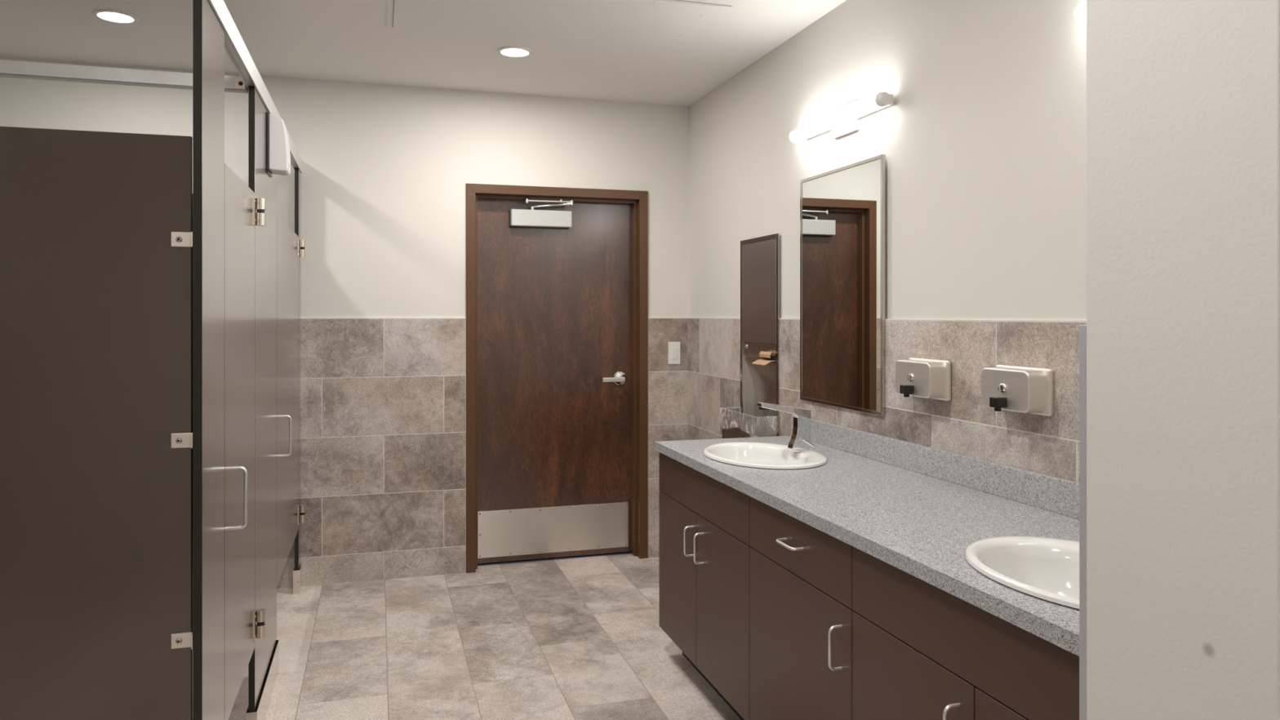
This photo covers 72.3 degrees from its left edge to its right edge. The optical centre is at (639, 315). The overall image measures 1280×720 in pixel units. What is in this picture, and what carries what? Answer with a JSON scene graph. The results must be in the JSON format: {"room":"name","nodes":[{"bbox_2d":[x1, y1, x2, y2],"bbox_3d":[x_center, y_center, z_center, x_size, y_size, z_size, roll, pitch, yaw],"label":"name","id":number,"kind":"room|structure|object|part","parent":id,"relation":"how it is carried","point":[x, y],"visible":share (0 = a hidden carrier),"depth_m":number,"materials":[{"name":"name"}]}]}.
{"room":"public restroom","nodes":[
{"label":"public restroom","id":0,"kind":"room"},
{"bbox_2d":[0,56,688,317],"bbox_3d":[-1.595,0.087,4.583,4.112,2.589,0.140,0,0,-17],"label":"wall","id":1,"kind":"structure","parent":0,"point":[387,170],"depth_m":4.62,"materials":[{"name":"paint"}]},
{"bbox_2d":[276,317,466,588],"bbox_3d":[-2.177,0.698,4.332,2.594,1.368,0.010,0,0,-17],"label":"tile wainscot","id":2,"kind":"structure","parent":1,"relation":"attached to","point":[383,400],"depth_m":4.58,"materials":[{"name":"tile"}]},
{"bbox_2d":[466,183,648,573],"bbox_3d":[-0.471,0.338,4.938,1.020,2.088,0.204,0,0,-17],"label":"door","id":3,"kind":"structure","parent":1,"relation":"in","point":[557,277],"depth_m":4.95,"materials":[{"name":"wood"}]},
{"bbox_3d":[-0.515,-0.611,4.875,0.278,0.058,0.084,0,0,-17],"label":"closer arm","id":4,"kind":"part","parent":3,"relation":"part of","materials":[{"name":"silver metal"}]},
{"bbox_3d":[-0.480,1.211,4.952,0.862,0.258,0.004,0,0,-17],"label":"kick plate","id":5,"kind":"part","parent":3,"relation":"part of","materials":[{"name":"metal"}]},
{"bbox_3d":[-0.143,0.364,5.021,0.159,0.082,0.066,0,0,-17],"label":"lever handle","id":6,"kind":"part","parent":3,"relation":"part of","materials":[{"name":"silver metal"}]},
{"bbox_2d":[648,317,687,557],"bbox_3d":[0.163,0.698,5.032,0.247,1.368,0.010,0,0,-17],"label":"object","id":7,"kind":"structure","parent":1,"relation":"attached to","point":[667,383],"depth_m":5.01,"materials":[{"name":"tile"}]},
{"bbox_2d":[668,342,680,364],"bbox_3d":[0.198,0.218,5.033,0.074,0.128,0.008,0,0,-17],"label":"light switch","id":8,"kind":"object","parent":1,"relation":"attached to","point":[674,348],"visible":1,"depth_m":5.03,"materials":[{"name":"plastic"}]},
{"bbox_2d":[0,0,846,106],"bbox_3d":[-0.701,-1.267,1.595,4.112,0.120,7.098,0,0,-17],"label":"ceiling","id":9,"kind":"structure","parent":0,"point":[352,41],"depth_m":3.98,"materials":[{"name":"paint"}]},
{"bbox_2d":[92,8,138,23],"bbox_3d":[-2.117,-1.204,3.540,0.162,0.006,0.162,0,0,-17],"label":"recessed light","id":10,"kind":"object","parent":9,"relation":"in","point":[106,15],"visible":1,"depth_m":3.54,"materials":[{"name":"white"}]},
{"bbox_2d":[497,45,533,57],"bbox_3d":[-0.573,-1.204,4.014,0.162,0.006,0.162,0,0,-17],"label":"recessed light","id":11,"kind":"object","parent":9,"relation":"in","point":[513,51],"visible":1,"depth_m":4.01,"materials":[{"name":"white"}]},
{"bbox_2d":[386,0,733,53],"bbox_3d":[-0.345,-1.203,3.541,1.297,0.008,0.653,0,0,-17],"label":"access panel","id":12,"kind":"object","parent":9,"relation":"attached to","point":[646,25],"visible":1,"depth_m":3.57,"materials":[{"name":"paint"}]},
{"bbox_2d":[227,553,741,719],"bbox_3d":[-0.701,1.442,1.595,4.112,0.120,7.098,0,0,-17],"label":"floor","id":13,"kind":"structure","parent":0,"point":[575,638],"depth_m":3.60,"materials":[{"name":"tile"}]},
{"bbox_2d":[0,0,305,719],"bbox_3d":[-2.172,0.296,2.957,1.816,2.172,2.641,0,0,-17],"label":"partition","id":14,"kind":"object","parent":13,"relation":"on","point":[152,513],"depth_m":1.94,"materials":[{"name":"metal"}]},
{"bbox_3d":[-1.842,0.338,1.723,1.741,1.478,0.013,0,0,-17],"label":"divider panel","id":15,"kind":"part","parent":14,"relation":"part of","materials":[{"name":"laminate"}]},
{"bbox_3d":[-2.095,-0.740,2.567,1.740,0.047,0.036,0,0,-17],"label":"cross rail","id":16,"kind":"part","parent":14,"relation":"part of","materials":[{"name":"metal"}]},
{"bbox_3d":[-1.046,0.474,2.276,0.050,0.164,0.009,0,0,-17],"label":"pull handle","id":17,"kind":"part","parent":14,"relation":"part of","materials":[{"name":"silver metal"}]},
{"bbox_3d":[-1.155,0.335,2.517,0.019,1.450,0.573,0,0,-17],"label":"stall door","id":18,"kind":"part","parent":14,"relation":"part of","materials":[{"name":"metal"}]},
{"bbox_2d":[266,111,290,177],"bbox_3d":[-1.300,-0.610,3.158,0.070,0.213,0.122,0,0,-17],"label":"air freshener","id":19,"kind":"object","parent":14,"relation":"attached to","point":[278,156],"visible":1,"depth_m":3.11,"materials":[{"name":"white plastic"}]},
{"bbox_3d":[-1.331,-0.610,3.149,0.006,0.213,0.122,0,0,-17],"label":"plate","id":20,"kind":"part","parent":19,"relation":"part of","materials":[{"name":"black plastic"}]},
{"bbox_3d":[-1.397,0.474,3.449,0.050,0.164,0.009,0,0,-17],"label":"pull handle","id":21,"kind":"part","parent":14,"relation":"part of","materials":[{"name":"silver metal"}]},
{"bbox_3d":[-1.561,0.335,3.875,0.019,1.450,0.976,0,0,-17],"label":"stall door","id":22,"kind":"part","parent":14,"relation":"part of","materials":[{"name":"metal"}]},
{"bbox_2d":[659,452,750,719],"bbox_3d":[0.484,0.968,3.225,0.649,0.829,0.908,0,0,-17],"label":"vanity cabinet","id":23,"kind":"object","parent":13,"relation":"on","point":[704,546],"visible":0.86,"depth_m":3.06,"materials":[{"name":"laminate"}]},
{"bbox_3d":[0.149,0.992,3.371,0.018,0.552,0.434,0,0,-17],"label":"door","id":24,"kind":"part","parent":23,"relation":"part of","materials":[{"name":"laminate"}]},
{"bbox_3d":[0.176,0.822,3.186,0.036,0.112,0.008,0,0,-17],"label":"handle","id":25,"kind":"part","parent":23,"relation":"part of","materials":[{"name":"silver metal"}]},
{"bbox_3d":[0.206,0.822,3.086,0.036,0.112,0.008,0,0,-17],"label":"handle","id":26,"kind":"part","parent":23,"relation":"part of","materials":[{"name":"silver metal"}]},
{"bbox_3d":[0.279,0.992,2.936,0.018,0.552,0.468,0,0,-17],"label":"door","id":27,"kind":"part","parent":23,"relation":"part of","materials":[{"name":"laminate"}]},
{"bbox_2d":[654,414,1079,656],"bbox_3d":[0.711,0.488,2.502,0.630,0.124,2.437,0,0,-17],"label":"countertop","id":28,"kind":"structure","parent":23,"relation":"on","point":[916,508],"depth_m":2.36,"materials":[{"name":"grey stone"}]},
{"bbox_2d":[702,441,826,469],"bbox_3d":[0.451,0.591,3.204,0.416,0.180,0.570,0,0,-17],"label":"sink","id":29,"kind":"object","parent":28,"relation":"in","point":[746,454],"visible":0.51,"depth_m":3.34,"materials":[{"name":"white ceramic"}]},
{"bbox_2d":[757,401,813,452],"bbox_3d":[0.537,0.411,3.234,0.207,0.185,0.058,0,0,-17],"label":"faucet","id":30,"kind":"object","parent":28,"relation":"on","point":[801,438],"visible":1,"depth_m":3.24,"materials":[{"name":"silver metal"}]},
{"bbox_3d":[0.617,0.469,3.237,0.053,0.037,0.010,0,0,-6],"label":"lever","id":31,"kind":"part","parent":30,"relation":"part of","materials":[{"name":"silver metal"}]},
{"bbox_2d":[964,536,1079,608],"bbox_3d":[0.893,0.591,1.724,0.416,0.180,0.570,0,0,-17],"label":"sink","id":32,"kind":"object","parent":28,"relation":"in","point":[1046,568],"visible":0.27,"depth_m":1.92,"materials":[{"name":"white ceramic"}]},
{"bbox_2d":[749,496,853,719],"bbox_3d":[0.702,0.968,2.498,0.649,0.829,0.610,0,0,-17],"label":"vanity cabinet","id":33,"kind":"object","parent":13,"relation":"on","point":[801,610],"visible":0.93,"depth_m":2.40,"materials":[{"name":"laminate"}]},
{"bbox_3d":[0.408,0.630,2.410,0.036,0.008,0.112,0,0,-17],"label":"handle","id":34,"kind":"part","parent":33,"relation":"part of","materials":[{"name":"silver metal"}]},
{"bbox_3d":[0.434,0.634,2.418,0.018,0.158,0.607,0,0,-17],"label":"drawer","id":35,"kind":"part","parent":33,"relation":"part of","materials":[{"name":"laminate"}]},
{"bbox_3d":[0.481,0.822,2.165,0.036,0.112,0.008,0,0,-17],"label":"handle","id":36,"kind":"part","parent":33,"relation":"part of","materials":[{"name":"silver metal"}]},
{"bbox_2d":[852,546,1079,719],"bbox_3d":[0.919,0.968,1.771,0.649,0.829,0.907,0,0,-17],"label":"vanity cabinet","id":37,"kind":"object","parent":13,"relation":"on","point":[921,651],"visible":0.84,"depth_m":1.79,"materials":[{"name":"laminate"}]},
{"bbox_3d":[0.587,0.992,1.908,0.018,0.552,0.452,0,0,-17],"label":"door","id":38,"kind":"part","parent":37,"relation":"part of","materials":[{"name":"laminate"}]},
{"bbox_3d":[0.613,0.822,1.726,0.036,0.112,0.008,0,0,-17],"label":"handle","id":39,"kind":"part","parent":37,"relation":"part of","materials":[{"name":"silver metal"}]},
{"bbox_3d":[0.717,0.992,1.473,0.018,0.552,0.449,0,0,-17],"label":"door","id":40,"kind":"part","parent":37,"relation":"part of","materials":[{"name":"laminate"}]},
{"bbox_2d":[688,0,1086,414],"bbox_3d":[1.283,0.087,1.928,0.120,2.589,6.598,0,0,-17],"label":"wall","id":41,"kind":"structure","parent":0,"point":[982,139],"depth_m":2.86,"materials":[{"name":"paint"}]},
{"bbox_2d":[722,233,779,438],"bbox_3d":[0.560,0.341,4.106,0.219,1.412,0.427,0,0,-17],"label":"dispenser","id":42,"kind":"object","parent":41,"relation":"attached to","point":[759,261],"visible":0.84,"depth_m":4.12,"materials":[{"name":"metal"}]},
{"bbox_2d":[720,407,777,437],"bbox_3d":[0.493,0.551,4.081,0.122,0.205,0.443,0,0,-17],"label":"liner","id":43,"kind":"object","parent":42,"relation":"in","point":[773,421],"visible":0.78,"depth_m":3.94,"materials":[{"name":"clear plastic"}]},
{"bbox_3d":[0.576,-0.105,4.113,0.042,0.470,0.376,0,0,-17],"label":"door","id":44,"kind":"part","parent":42,"relation":"part of","materials":[{"name":"metal"}]},
{"bbox_2d":[751,351,775,365],"bbox_3d":[0.562,0.195,3.991,0.054,0.058,0.145,0,0,-17],"label":"paper towel","id":45,"kind":"object","parent":42,"relation":"in","point":[763,354],"visible":1,"depth_m":3.98,"materials":[{"name":"brown paper"}]},
{"bbox_2d":[789,91,893,142],"bbox_3d":[0.757,-0.746,3.345,0.076,0.110,0.695,0,0,-17],"label":"vanity light","id":46,"kind":"object","parent":41,"relation":"attached to","point":[843,121],"visible":1,"depth_m":3.29,"materials":[{"name":"glass"}]},
{"bbox_3d":[0.786,-0.746,3.356,0.012,0.110,0.180,0,0,-17],"label":"mounting plate","id":47,"kind":"part","parent":46,"relation":"part of","materials":[{"name":"metal"}]},
{"bbox_2d":[800,154,885,416],"bbox_3d":[0.768,-0.105,3.385,0.013,0.921,0.627,0,0,-17],"label":"mirror","id":48,"kind":"object","parent":41,"relation":"attached to","point":[842,210],"visible":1,"depth_m":3.34,"materials":[{"name":"clear glass"}]},
{"bbox_2d":[687,317,1086,482],"bbox_3d":[0.824,0.698,3.240,0.010,1.368,3.803,0,0,-17],"label":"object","id":49,"kind":"structure","parent":41,"relation":"attached to","point":[962,424],"depth_m":2.74,"materials":[{"name":"tile"}]},
{"bbox_2d":[895,357,951,400],"bbox_3d":[0.889,0.205,2.816,0.107,0.126,0.214,0,0,-17],"label":"soap dispenser","id":50,"kind":"object","parent":41,"relation":"attached to","point":[924,378],"visible":1,"depth_m":2.75,"materials":[{"name":"metal"}]},
{"bbox_2d":[791,414,1079,519],"bbox_3d":[1.004,0.471,2.587,0.019,0.090,2.430,0,0,-17],"label":"backsplash","id":51,"kind":"structure","parent":41,"relation":"attached to","point":[1056,495],"depth_m":2.66,"materials":[{"name":"grey stone"}]},
{"bbox_2d":[981,364,1053,416],"bbox_3d":[1.013,0.205,2.403,0.107,0.126,0.214,0,0,-17],"label":"soap dispenser","id":52,"kind":"object","parent":41,"relation":"attached to","point":[1023,389],"visible":1,"depth_m":2.35,"materials":[{"name":"metal"}]},
{"bbox_2d":[1074,1,1086,23],"bbox_3d":[1.205,-0.746,1.845,0.076,0.110,0.695,0,0,-17],"label":"vanity light","id":53,"kind":"object","parent":41,"relation":"attached to","point":[1080,13],"visible":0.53,"depth_m":2.15,"materials":[{"name":"glass"}]},
{"bbox_2d":[1086,0,1279,719],"bbox_3d":[1.027,0.087,1.177,0.802,2.589,0.266,0,0,-17],"label":"wall","id":54,"kind":"structure","parent":0,"point":[1183,96],"depth_m":1.05,"materials":[{"name":"paint"}]},
{"bbox_2d":[1079,324,1086,719],"bbox_3d":[0.609,0.698,1.196,0.012,1.368,0.012,0,0,-17],"label":"trim","id":55,"kind":"structure","parent":54,"relation":"attached to","point":[1082,328],"depth_m":1.19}
]}

